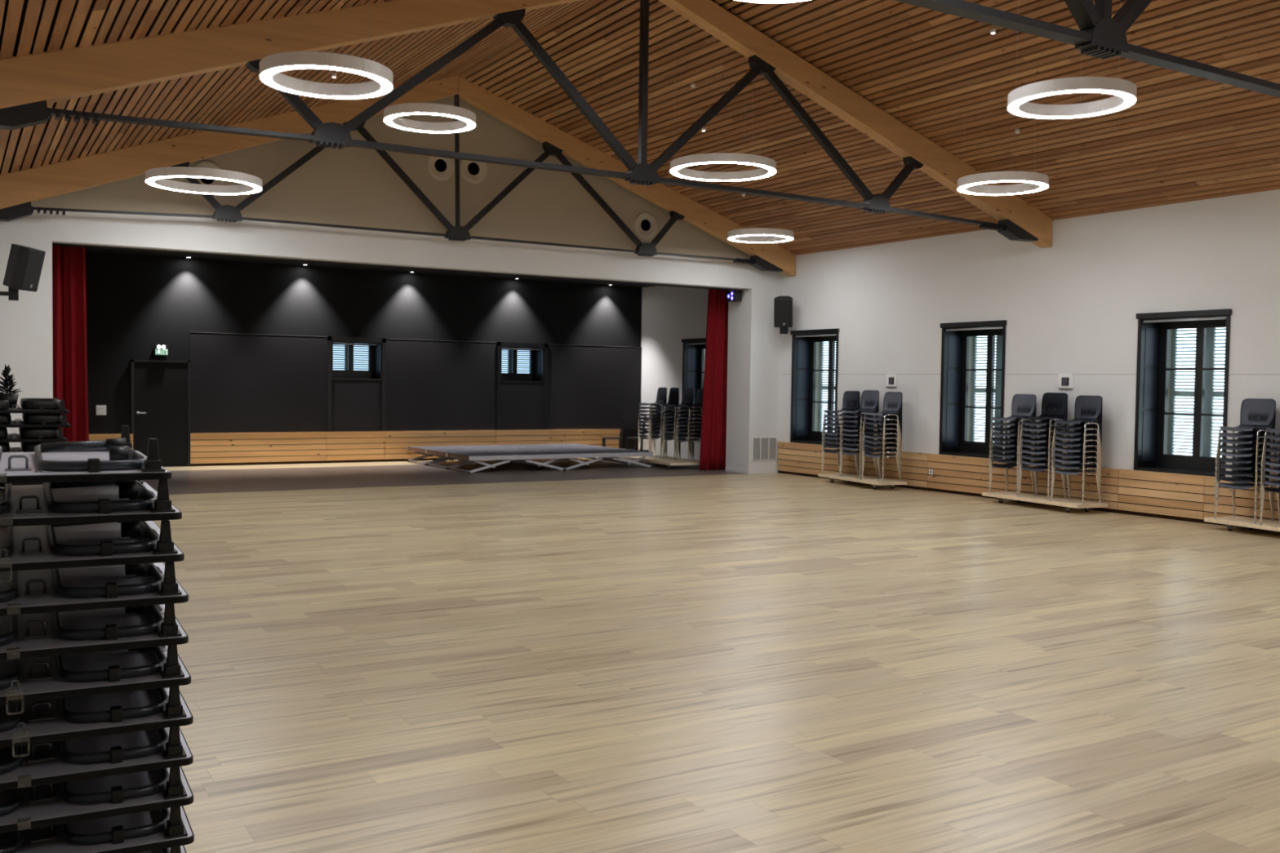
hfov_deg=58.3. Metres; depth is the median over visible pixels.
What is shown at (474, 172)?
air nozzle
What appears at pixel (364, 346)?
shutter
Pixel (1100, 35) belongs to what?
roof truss
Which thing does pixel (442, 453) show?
deck
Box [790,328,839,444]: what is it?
window
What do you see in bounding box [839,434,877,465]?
chair
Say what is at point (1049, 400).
chair
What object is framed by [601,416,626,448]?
wooden chair
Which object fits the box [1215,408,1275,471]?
chair
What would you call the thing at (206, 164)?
air nozzle
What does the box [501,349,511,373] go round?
shutter
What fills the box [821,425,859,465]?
chair
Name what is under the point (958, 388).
window
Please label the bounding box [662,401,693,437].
chair
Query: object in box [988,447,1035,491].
chair
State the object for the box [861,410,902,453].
chair
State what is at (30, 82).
roof truss
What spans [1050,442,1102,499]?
chair
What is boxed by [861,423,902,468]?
chair
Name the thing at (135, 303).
wall
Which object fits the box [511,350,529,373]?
shutter
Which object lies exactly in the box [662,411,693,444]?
chair
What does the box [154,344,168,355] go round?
exit sign
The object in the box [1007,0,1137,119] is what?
lamp
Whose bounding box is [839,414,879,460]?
chair
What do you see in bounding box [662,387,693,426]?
chair
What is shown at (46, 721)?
folding table
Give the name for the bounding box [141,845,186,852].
folding table
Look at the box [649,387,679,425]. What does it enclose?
chair
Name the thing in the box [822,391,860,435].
chair
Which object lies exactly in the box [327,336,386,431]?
window
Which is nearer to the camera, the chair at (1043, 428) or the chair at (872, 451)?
the chair at (1043, 428)
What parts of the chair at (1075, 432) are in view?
leg, seat, backrest, leg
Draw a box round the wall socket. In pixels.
[928,469,933,475]
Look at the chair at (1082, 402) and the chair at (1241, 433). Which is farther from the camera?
the chair at (1082, 402)
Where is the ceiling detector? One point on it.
(1016, 131)
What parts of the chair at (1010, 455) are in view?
seat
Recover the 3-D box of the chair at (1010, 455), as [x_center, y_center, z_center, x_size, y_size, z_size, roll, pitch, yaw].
[5.536,0.454,16.994,0.514,0.787,0.521,-1,3,-34]
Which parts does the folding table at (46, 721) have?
leg frame, leg frame, corner post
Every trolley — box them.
[619,454,699,468]
[817,473,906,488]
[982,491,1107,512]
[1204,515,1279,531]
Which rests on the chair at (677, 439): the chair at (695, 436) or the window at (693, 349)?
the chair at (695, 436)
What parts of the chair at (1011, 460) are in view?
seat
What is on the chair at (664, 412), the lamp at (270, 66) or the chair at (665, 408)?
the chair at (665, 408)
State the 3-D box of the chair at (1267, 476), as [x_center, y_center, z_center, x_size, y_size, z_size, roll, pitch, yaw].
[7.632,0.618,13.404,0.514,0.787,0.521,-1,3,-32]
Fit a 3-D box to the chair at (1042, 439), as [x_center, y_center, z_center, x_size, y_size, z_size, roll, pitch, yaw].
[5.795,0.229,16.443,0.514,0.787,0.521,-1,3,-34]
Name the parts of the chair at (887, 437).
seat, backrest, leg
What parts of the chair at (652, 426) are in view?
seat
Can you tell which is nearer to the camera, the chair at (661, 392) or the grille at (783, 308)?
the grille at (783, 308)
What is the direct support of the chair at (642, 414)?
on the chair at (641, 418)
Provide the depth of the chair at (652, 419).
24.34 m
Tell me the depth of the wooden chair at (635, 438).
26.20 m
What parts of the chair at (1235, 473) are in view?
leg, seat, backrest, leg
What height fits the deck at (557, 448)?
0.323 m
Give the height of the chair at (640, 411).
0.787 m
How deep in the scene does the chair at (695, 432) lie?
23.38 m
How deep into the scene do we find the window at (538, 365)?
25.71 m
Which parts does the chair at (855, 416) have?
seat, backrest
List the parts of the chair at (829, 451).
seat, leg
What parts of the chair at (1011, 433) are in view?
seat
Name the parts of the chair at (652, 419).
seat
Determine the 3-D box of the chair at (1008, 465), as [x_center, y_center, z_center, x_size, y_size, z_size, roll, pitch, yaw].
[5.535,0.607,17.001,0.514,0.787,0.521,-1,3,-34]
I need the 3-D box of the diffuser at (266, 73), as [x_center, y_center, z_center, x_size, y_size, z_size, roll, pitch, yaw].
[-2.696,-2.963,9.897,1.102,0.009,1.102,0,3,-31]
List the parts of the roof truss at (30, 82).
bearing plate, gusset plate, gusset plate, gusset plate, gusset plate, post, gusset plate, gusset plate, gusset plate, bearing plate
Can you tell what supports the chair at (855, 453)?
on the trolley at (850, 477)
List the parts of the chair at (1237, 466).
leg, seat, backrest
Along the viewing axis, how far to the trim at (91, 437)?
21.04 m
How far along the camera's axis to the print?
16.63 m
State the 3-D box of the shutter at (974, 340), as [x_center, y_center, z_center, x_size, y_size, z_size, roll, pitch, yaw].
[5.631,-0.568,18.725,0.045,2.030,0.552,0,3,-31]
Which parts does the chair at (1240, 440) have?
leg, seat, backrest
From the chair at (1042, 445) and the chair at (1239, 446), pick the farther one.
the chair at (1042, 445)
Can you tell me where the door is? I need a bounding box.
[130,359,190,466]
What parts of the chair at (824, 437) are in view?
seat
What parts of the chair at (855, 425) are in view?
seat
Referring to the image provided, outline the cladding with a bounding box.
[189,331,641,433]
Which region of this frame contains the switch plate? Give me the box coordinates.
[96,404,106,415]
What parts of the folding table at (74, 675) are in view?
leg frame, leg frame, hinge plate, corner post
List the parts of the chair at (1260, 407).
leg, seat, leg, backrest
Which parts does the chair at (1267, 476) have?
leg, seat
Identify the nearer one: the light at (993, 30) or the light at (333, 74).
the light at (993, 30)
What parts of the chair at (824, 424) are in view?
seat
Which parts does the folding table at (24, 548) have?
leg frame, leg, leg frame, hinge plate, corner post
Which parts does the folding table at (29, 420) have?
leg frame, leg frame, corner post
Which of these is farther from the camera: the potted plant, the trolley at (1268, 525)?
the trolley at (1268, 525)
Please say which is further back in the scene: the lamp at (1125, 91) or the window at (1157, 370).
the window at (1157, 370)
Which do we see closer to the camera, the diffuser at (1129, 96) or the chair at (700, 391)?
the diffuser at (1129, 96)
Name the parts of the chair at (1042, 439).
seat, backrest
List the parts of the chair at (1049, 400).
leg, seat, leg, backrest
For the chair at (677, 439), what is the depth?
23.43 m
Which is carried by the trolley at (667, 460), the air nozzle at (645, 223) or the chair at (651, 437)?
the chair at (651, 437)
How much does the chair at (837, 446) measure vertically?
0.787 m
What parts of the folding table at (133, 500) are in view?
leg frame, leg, leg frame, hinge plate, corner post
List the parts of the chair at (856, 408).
seat, backrest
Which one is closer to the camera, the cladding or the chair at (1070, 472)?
the chair at (1070, 472)
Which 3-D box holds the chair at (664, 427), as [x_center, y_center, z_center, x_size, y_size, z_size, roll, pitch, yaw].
[0.809,0.053,23.832,0.514,0.787,0.521,0,2,-27]
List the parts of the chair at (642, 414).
seat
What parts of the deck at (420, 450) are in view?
rail, leg, leg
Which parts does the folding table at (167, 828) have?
leg frame, leg frame, corner post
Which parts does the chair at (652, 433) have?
seat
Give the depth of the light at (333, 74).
14.59 m
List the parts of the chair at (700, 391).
seat, leg, backrest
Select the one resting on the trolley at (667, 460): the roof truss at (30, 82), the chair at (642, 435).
the chair at (642, 435)
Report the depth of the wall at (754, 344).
18.32 m
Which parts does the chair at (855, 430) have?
seat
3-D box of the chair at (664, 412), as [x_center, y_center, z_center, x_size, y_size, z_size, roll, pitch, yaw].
[0.810,-0.255,23.819,0.514,0.787,0.521,0,2,-27]
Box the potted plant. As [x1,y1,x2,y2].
[0,364,21,408]
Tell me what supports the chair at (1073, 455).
on the chair at (1073, 460)
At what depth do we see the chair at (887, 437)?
19.01 m
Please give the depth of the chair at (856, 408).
20.23 m
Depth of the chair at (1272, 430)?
13.47 m
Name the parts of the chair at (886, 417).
seat, backrest, leg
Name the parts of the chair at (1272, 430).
leg, seat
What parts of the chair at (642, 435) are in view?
seat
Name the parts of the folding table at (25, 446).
leg frame, leg frame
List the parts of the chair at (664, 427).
seat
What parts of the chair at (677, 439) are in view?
seat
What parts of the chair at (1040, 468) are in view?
leg, leg, seat, leg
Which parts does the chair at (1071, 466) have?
seat, backrest, leg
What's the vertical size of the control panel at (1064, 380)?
0.227 m
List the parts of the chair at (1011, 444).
seat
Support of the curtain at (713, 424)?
hanging from the ceiling
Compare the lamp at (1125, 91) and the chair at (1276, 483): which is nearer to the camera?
the lamp at (1125, 91)
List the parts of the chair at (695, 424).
seat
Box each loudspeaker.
[0,243,45,300]
[773,296,792,333]
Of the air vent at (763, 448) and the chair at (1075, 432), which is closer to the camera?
the chair at (1075, 432)
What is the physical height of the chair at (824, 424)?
0.787 m
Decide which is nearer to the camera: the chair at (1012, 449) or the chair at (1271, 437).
the chair at (1271, 437)
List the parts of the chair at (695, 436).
seat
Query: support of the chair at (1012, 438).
on the chair at (1011, 444)
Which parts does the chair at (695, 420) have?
seat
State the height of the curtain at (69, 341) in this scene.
3.910 m
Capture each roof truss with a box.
[0,0,1052,248]
[0,75,795,276]
[894,0,1279,97]
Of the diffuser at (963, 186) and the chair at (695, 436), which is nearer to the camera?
the diffuser at (963, 186)
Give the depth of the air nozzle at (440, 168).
18.48 m
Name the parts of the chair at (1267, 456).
leg, seat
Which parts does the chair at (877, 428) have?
seat, backrest, leg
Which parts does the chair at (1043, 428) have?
seat, backrest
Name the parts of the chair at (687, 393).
leg, seat, backrest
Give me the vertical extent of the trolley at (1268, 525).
0.140 m
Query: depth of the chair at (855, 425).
19.64 m
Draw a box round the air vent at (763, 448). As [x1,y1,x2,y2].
[751,436,777,460]
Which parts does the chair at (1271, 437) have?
leg, seat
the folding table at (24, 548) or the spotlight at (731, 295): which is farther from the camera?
the spotlight at (731, 295)
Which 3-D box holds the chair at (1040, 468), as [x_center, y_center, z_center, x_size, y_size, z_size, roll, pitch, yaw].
[5.794,0.631,16.460,0.514,0.787,0.521,-1,3,-34]
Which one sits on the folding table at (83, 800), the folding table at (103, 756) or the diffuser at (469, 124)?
the folding table at (103, 756)
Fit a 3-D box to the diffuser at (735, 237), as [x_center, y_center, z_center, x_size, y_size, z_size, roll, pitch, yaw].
[2.061,-3.212,19.642,1.112,0.009,1.112,0,3,-31]
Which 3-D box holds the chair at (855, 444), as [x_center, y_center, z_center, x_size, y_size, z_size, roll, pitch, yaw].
[3.783,0.323,19.695,0.514,0.787,0.521,0,3,-31]
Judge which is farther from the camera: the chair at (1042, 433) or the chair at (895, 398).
the chair at (895, 398)
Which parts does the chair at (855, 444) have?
seat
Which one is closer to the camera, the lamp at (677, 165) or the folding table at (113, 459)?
the folding table at (113, 459)
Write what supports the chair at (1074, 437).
on the chair at (1074, 443)
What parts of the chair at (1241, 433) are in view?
leg, seat, backrest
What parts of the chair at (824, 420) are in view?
seat, backrest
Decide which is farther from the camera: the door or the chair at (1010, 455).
the door
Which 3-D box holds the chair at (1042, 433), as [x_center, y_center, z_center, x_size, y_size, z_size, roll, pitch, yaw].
[5.795,0.149,16.439,0.514,0.787,0.521,-1,3,-34]
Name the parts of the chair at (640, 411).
seat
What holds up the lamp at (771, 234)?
hanging from the ceiling
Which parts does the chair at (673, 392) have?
seat, backrest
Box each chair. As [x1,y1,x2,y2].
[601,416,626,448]
[625,416,648,451]
[638,387,666,424]
[638,392,666,427]
[638,396,666,431]
[638,400,666,435]
[638,406,666,442]
[638,409,661,438]
[638,420,660,445]
[638,420,661,448]
[638,423,666,453]
[638,431,666,456]
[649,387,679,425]
[649,393,679,428]
[649,396,679,432]
[649,400,679,435]
[649,413,674,439]
[649,413,674,443]
[649,421,674,447]
[649,421,676,450]
[649,428,678,454]
[649,433,678,457]
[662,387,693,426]
[662,394,693,430]
[662,397,693,433]
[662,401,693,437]
[662,407,693,441]
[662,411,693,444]
[662,422,688,448]
[662,422,692,452]
[662,426,692,456]
[662,433,692,460]
[675,387,703,427]
[675,398,702,431]
[675,404,702,435]
[675,408,702,439]
[675,415,702,442]
[675,415,702,446]
[675,419,701,450]
[675,426,701,454]
[675,426,701,457]
[675,431,701,462]
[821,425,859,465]
[821,430,859,471]
[821,435,859,476]
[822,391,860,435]
[822,397,860,440]
[822,404,859,444]
[822,408,859,448]
[822,413,859,452]
[822,417,859,457]
[822,421,859,461]
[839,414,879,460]
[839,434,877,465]
[839,439,878,469]
[839,443,878,474]
[839,448,878,479]
[840,390,879,436]
[840,396,879,441]
[840,401,879,446]
[840,405,879,450]
[840,409,879,455]
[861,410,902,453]
[861,415,902,458]
[861,419,902,463]
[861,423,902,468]
[861,428,902,472]
[861,432,902,477]
[861,436,902,482]
[862,391,902,439]
[862,398,902,444]
[862,403,902,449]
[988,426,1034,470]
[988,431,1034,475]
[988,436,1034,480]
[988,442,1035,485]
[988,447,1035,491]
[988,453,1035,496]
[989,394,1036,448]
[989,401,1036,453]
[989,407,1036,459]
[989,415,1035,464]
[1017,429,1066,477]
[1017,435,1066,483]
[1017,440,1066,488]
[1017,448,1066,494]
[1017,454,1066,500]
[1018,392,1067,448]
[1018,401,1067,454]
[1018,406,1067,460]
[1018,411,1067,466]
[1018,417,1067,471]
[1050,427,1102,482]
[1050,432,1102,488]
[1050,437,1102,493]
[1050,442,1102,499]
[1050,457,1101,504]
[1051,395,1102,453]
[1051,404,1102,459]
[1051,413,1102,465]
[1051,417,1102,471]
[1051,422,1102,476]
[1213,446,1275,510]
[1213,462,1274,516]
[1213,469,1274,523]
[1214,414,1275,478]
[1214,424,1275,484]
[1214,432,1275,491]
[1214,439,1275,497]
[1214,440,1275,504]
[1215,398,1275,465]
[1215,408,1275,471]
[1259,461,1279,498]
[1259,467,1279,505]
[1259,474,1279,511]
[1259,480,1279,518]
[1259,487,1279,524]
[1260,428,1279,466]
[1260,435,1279,472]
[1260,441,1279,479]
[1260,448,1279,485]
[1260,454,1279,492]
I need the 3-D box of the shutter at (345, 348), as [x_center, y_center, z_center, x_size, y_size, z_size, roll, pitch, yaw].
[-6.328,-1.365,23.853,0.523,0.780,0.045,0,3,-31]
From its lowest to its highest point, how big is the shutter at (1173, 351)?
2.030 m
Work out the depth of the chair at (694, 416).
23.29 m
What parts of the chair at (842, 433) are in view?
seat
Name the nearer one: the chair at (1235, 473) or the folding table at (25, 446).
the folding table at (25, 446)
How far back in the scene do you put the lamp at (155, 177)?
14.74 m
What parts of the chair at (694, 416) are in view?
seat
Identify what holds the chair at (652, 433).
on the chair at (651, 437)
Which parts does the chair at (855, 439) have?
seat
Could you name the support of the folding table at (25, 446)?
on the folding table
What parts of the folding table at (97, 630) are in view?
leg frame, leg frame, hinge plate, corner post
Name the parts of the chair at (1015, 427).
seat, backrest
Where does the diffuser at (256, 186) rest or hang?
attached to the lamp at (155, 177)
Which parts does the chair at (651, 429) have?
seat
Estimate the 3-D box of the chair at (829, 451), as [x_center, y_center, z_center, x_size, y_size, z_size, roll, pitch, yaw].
[3.558,0.458,20.231,0.514,0.787,0.521,0,3,-31]
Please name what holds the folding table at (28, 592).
on the folding table at (97, 630)
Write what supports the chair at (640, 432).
on the chair at (642, 435)
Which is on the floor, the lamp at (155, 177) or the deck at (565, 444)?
the deck at (565, 444)
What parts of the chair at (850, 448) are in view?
seat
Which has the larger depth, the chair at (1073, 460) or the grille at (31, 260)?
the chair at (1073, 460)
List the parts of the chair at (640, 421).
seat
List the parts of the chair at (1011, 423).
seat, backrest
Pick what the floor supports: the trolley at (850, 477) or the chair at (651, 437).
the trolley at (850, 477)
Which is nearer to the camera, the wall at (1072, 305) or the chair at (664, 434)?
the wall at (1072, 305)
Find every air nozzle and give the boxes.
[191,160,224,185]
[426,155,454,180]
[459,160,487,183]
[634,211,657,238]
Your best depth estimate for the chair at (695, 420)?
23.30 m
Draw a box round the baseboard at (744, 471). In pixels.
[724,467,773,474]
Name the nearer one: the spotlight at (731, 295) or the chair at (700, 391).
the spotlight at (731, 295)
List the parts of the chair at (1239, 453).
leg, seat, backrest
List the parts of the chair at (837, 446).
seat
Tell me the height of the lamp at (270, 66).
1.076 m
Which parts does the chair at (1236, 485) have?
leg, leg, seat, leg, backrest, leg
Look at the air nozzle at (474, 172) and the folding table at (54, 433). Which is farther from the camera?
the air nozzle at (474, 172)
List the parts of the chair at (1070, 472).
leg, leg, seat, backrest, leg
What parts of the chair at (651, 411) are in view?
seat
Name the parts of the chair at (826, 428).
seat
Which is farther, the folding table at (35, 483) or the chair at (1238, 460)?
the chair at (1238, 460)
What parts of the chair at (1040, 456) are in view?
seat, backrest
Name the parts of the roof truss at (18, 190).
bearing plate, gusset plate, gusset plate, gusset plate, post, gusset plate, gusset plate, gusset plate, gusset plate, bearing plate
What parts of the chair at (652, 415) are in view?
seat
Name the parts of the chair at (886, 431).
seat, backrest, leg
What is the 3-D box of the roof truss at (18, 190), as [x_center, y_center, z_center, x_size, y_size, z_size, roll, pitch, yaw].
[-2.936,-4.128,18.305,13.730,2.869,0.200,0,3,-31]
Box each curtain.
[52,244,88,442]
[699,288,728,470]
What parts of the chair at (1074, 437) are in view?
leg, seat, backrest, leg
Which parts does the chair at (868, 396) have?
leg, seat, leg, backrest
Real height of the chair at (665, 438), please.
0.787 m
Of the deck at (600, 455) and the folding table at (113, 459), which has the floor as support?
the deck at (600, 455)
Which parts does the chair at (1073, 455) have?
seat, backrest, leg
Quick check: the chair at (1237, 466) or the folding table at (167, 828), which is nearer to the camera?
the folding table at (167, 828)
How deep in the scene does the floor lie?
6.93 m
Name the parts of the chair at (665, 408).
seat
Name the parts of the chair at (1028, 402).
leg, seat, leg, backrest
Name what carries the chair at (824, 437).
on the chair at (826, 441)
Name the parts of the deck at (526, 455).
rail, leg, leg, leg, leg, long rail, leg, leg, leg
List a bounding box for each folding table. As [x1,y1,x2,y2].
[0,397,69,413]
[0,413,71,427]
[0,425,172,484]
[0,426,67,442]
[0,441,60,452]
[0,479,182,527]
[0,520,184,582]
[0,561,188,616]
[0,604,188,660]
[0,644,191,715]
[0,685,193,757]
[0,726,193,791]
[0,766,193,833]
[0,805,194,852]
[11,482,43,485]
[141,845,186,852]
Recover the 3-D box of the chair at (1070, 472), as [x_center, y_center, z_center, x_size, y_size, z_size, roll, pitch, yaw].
[6.063,0.656,15.897,0.514,0.787,0.521,-1,3,-34]
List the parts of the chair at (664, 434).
seat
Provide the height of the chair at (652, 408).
0.787 m
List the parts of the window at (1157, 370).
reveal panel, blind rail, frame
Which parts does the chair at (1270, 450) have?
leg, seat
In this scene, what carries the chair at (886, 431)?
on the chair at (887, 437)
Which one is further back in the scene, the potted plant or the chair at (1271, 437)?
the chair at (1271, 437)
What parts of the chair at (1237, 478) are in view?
leg, seat, backrest, leg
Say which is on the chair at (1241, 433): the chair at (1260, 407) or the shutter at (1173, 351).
the chair at (1260, 407)
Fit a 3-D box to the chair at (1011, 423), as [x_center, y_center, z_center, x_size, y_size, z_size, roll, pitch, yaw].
[5.537,-0.008,16.974,0.514,0.787,0.521,-1,3,-34]
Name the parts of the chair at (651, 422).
seat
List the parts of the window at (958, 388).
reveal panel, blind rail, frame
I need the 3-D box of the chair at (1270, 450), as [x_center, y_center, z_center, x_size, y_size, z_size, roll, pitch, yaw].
[7.633,0.310,13.391,0.514,0.787,0.521,-1,3,-32]
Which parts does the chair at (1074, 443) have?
seat, backrest, leg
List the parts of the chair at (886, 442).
seat, backrest, leg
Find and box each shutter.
[333,344,347,369]
[353,345,368,369]
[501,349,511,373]
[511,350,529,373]
[818,342,835,431]
[970,335,999,442]
[996,335,1002,443]
[1168,328,1210,457]
[1205,328,1226,457]
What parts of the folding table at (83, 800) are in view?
leg frame, leg frame, corner post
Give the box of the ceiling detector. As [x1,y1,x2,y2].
[1014,128,1019,133]
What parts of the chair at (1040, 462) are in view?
seat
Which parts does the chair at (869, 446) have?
seat, backrest, leg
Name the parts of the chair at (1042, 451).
seat, backrest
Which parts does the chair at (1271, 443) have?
leg, seat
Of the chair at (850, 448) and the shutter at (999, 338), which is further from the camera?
the chair at (850, 448)
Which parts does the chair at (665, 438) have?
seat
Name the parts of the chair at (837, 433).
seat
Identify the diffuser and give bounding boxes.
[145,175,262,195]
[259,65,392,98]
[383,112,475,133]
[670,161,776,181]
[728,234,793,243]
[957,180,1048,195]
[1007,88,1136,119]
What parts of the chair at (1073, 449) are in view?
seat, backrest, leg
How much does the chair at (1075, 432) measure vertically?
0.787 m
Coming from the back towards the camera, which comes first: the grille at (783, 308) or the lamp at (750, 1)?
the grille at (783, 308)
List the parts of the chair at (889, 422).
seat, backrest, leg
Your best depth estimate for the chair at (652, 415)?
24.36 m
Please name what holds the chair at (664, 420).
on the chair at (665, 424)
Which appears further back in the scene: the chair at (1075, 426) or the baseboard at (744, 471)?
the baseboard at (744, 471)
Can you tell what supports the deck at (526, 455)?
on the floor
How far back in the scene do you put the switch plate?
21.03 m
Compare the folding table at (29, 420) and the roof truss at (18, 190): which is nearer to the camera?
the folding table at (29, 420)
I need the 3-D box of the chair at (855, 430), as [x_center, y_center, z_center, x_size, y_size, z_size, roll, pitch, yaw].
[3.784,0.086,19.685,0.514,0.787,0.521,0,3,-31]
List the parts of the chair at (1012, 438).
seat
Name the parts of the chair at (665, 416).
seat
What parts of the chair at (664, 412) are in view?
seat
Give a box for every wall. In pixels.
[0,95,782,472]
[84,251,641,466]
[640,285,708,460]
[779,189,1279,480]
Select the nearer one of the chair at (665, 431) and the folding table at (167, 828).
the folding table at (167, 828)
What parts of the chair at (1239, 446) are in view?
leg, seat, backrest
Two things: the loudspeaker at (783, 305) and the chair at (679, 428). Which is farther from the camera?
the chair at (679, 428)
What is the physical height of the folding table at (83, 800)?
0.086 m
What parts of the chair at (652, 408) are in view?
seat, backrest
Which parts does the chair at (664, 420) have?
seat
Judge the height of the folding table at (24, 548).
0.107 m
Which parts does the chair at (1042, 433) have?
seat, backrest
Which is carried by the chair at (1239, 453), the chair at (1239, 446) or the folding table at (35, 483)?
the chair at (1239, 446)
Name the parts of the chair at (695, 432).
seat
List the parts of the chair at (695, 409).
seat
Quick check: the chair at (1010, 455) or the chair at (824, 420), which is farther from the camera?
the chair at (824, 420)
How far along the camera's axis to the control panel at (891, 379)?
19.65 m
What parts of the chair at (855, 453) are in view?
seat, leg, leg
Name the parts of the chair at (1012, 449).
seat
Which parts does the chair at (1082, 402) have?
leg, seat, leg, backrest, leg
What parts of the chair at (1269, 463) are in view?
leg, seat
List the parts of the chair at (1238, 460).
leg, seat, backrest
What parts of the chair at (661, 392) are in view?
seat, backrest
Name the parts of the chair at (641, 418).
seat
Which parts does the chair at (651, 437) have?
seat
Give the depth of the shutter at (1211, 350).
15.37 m
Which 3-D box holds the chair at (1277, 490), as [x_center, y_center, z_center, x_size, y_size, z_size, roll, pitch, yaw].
[7.632,0.772,13.411,0.514,0.787,0.521,-1,3,-32]
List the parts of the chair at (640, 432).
seat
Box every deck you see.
[406,444,513,465]
[426,447,537,469]
[446,450,565,473]
[497,443,599,459]
[516,446,623,464]
[541,448,653,470]
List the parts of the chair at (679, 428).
seat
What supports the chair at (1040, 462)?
on the chair at (1040, 468)
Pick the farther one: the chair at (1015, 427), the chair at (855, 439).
the chair at (855, 439)
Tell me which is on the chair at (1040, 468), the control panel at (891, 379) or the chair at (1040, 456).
the chair at (1040, 456)
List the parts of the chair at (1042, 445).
seat, backrest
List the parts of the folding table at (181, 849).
leg frame, corner post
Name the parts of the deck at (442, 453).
rail, leg, leg, leg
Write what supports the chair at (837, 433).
on the chair at (824, 437)
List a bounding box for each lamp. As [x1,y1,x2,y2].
[145,109,262,195]
[259,40,393,98]
[383,26,475,133]
[670,84,776,181]
[727,198,793,243]
[738,0,807,3]
[957,112,1048,195]
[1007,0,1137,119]
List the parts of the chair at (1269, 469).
leg, seat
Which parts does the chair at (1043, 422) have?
seat, backrest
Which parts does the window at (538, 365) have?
frame, blind rail, reveal panel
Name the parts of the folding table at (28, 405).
leg frame, leg frame, corner post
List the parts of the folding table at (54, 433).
leg frame, leg frame, corner post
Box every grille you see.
[20,249,45,290]
[774,299,791,326]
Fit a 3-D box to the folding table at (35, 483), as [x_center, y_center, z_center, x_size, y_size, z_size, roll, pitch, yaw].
[-4.484,0.309,7.162,1.600,0.086,0.800,0,2,-29]
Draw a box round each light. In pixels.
[331,72,336,77]
[990,27,995,34]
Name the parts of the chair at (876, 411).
seat, backrest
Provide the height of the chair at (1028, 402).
0.787 m
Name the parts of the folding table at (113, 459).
leg frame, leg, leg frame, corner post, hinge plate, corner post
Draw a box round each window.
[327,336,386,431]
[496,342,547,430]
[681,337,706,434]
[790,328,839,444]
[938,320,1007,458]
[1133,308,1231,476]
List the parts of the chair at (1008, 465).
leg, seat, leg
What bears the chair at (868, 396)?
on the chair at (855, 416)
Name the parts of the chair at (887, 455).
leg, seat, leg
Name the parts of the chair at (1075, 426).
seat, backrest, leg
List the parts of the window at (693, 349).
reveal panel, blind rail, frame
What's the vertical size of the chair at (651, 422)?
0.787 m
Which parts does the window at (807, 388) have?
reveal panel, blind rail, frame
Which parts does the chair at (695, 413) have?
seat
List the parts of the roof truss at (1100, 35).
gusset plate, post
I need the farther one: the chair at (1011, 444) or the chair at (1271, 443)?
the chair at (1011, 444)
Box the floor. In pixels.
[140,457,1279,852]
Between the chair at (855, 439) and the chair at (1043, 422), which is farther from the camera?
the chair at (855, 439)
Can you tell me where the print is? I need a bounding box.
[1062,377,1068,386]
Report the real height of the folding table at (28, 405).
0.086 m
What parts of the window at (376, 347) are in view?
frame, blind rail, reveal panel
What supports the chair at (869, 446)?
on the chair at (872, 451)
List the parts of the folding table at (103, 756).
leg frame, leg frame, corner post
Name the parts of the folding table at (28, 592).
leg frame, leg frame, hinge plate, corner post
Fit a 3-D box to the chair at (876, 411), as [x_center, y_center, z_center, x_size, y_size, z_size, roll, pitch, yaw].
[3.784,-0.071,19.678,0.514,0.787,0.521,0,3,-31]
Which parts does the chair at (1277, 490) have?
leg, seat, leg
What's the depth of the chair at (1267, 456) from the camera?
13.44 m
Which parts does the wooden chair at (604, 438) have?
seat, leg, leg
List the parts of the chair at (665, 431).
seat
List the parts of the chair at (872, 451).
seat, backrest, leg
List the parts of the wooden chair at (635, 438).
leg, leg, seat, leg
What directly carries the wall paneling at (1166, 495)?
attached to the wall at (1072, 305)
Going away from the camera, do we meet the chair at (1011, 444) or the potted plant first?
the potted plant
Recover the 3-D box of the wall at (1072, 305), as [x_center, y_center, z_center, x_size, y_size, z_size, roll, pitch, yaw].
[9.308,-0.918,11.991,0.500,4.600,25.220,0,3,-31]
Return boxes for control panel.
[885,373,897,387]
[1057,373,1073,389]
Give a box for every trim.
[52,242,739,290]
[88,433,133,448]
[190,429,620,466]
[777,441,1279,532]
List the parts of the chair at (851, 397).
seat, backrest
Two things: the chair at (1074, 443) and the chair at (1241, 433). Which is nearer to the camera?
the chair at (1241, 433)
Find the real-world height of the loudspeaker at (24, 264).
0.794 m
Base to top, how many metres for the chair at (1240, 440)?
0.787 m
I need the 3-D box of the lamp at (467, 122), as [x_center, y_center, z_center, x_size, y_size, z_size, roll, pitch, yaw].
[-2.536,-4.274,13.893,1.100,1.201,1.100,0,3,-31]
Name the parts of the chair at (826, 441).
seat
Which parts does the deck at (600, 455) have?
leg, leg, leg, long rail, leg, leg, leg, leg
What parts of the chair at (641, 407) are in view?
seat, backrest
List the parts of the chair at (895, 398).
seat, leg, backrest, leg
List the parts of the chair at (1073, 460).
seat, backrest, leg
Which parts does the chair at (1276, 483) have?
leg, seat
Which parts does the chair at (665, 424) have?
seat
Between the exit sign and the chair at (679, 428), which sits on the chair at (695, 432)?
the chair at (679, 428)
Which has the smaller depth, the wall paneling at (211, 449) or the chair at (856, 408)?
the chair at (856, 408)
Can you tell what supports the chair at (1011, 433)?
on the chair at (1012, 438)
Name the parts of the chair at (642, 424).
seat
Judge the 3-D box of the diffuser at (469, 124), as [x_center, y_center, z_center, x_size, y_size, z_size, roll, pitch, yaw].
[-2.545,-3.678,13.915,1.092,0.009,1.092,0,3,-31]
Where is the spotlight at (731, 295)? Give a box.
[726,290,742,302]
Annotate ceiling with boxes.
[0,0,1279,287]
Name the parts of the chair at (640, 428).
seat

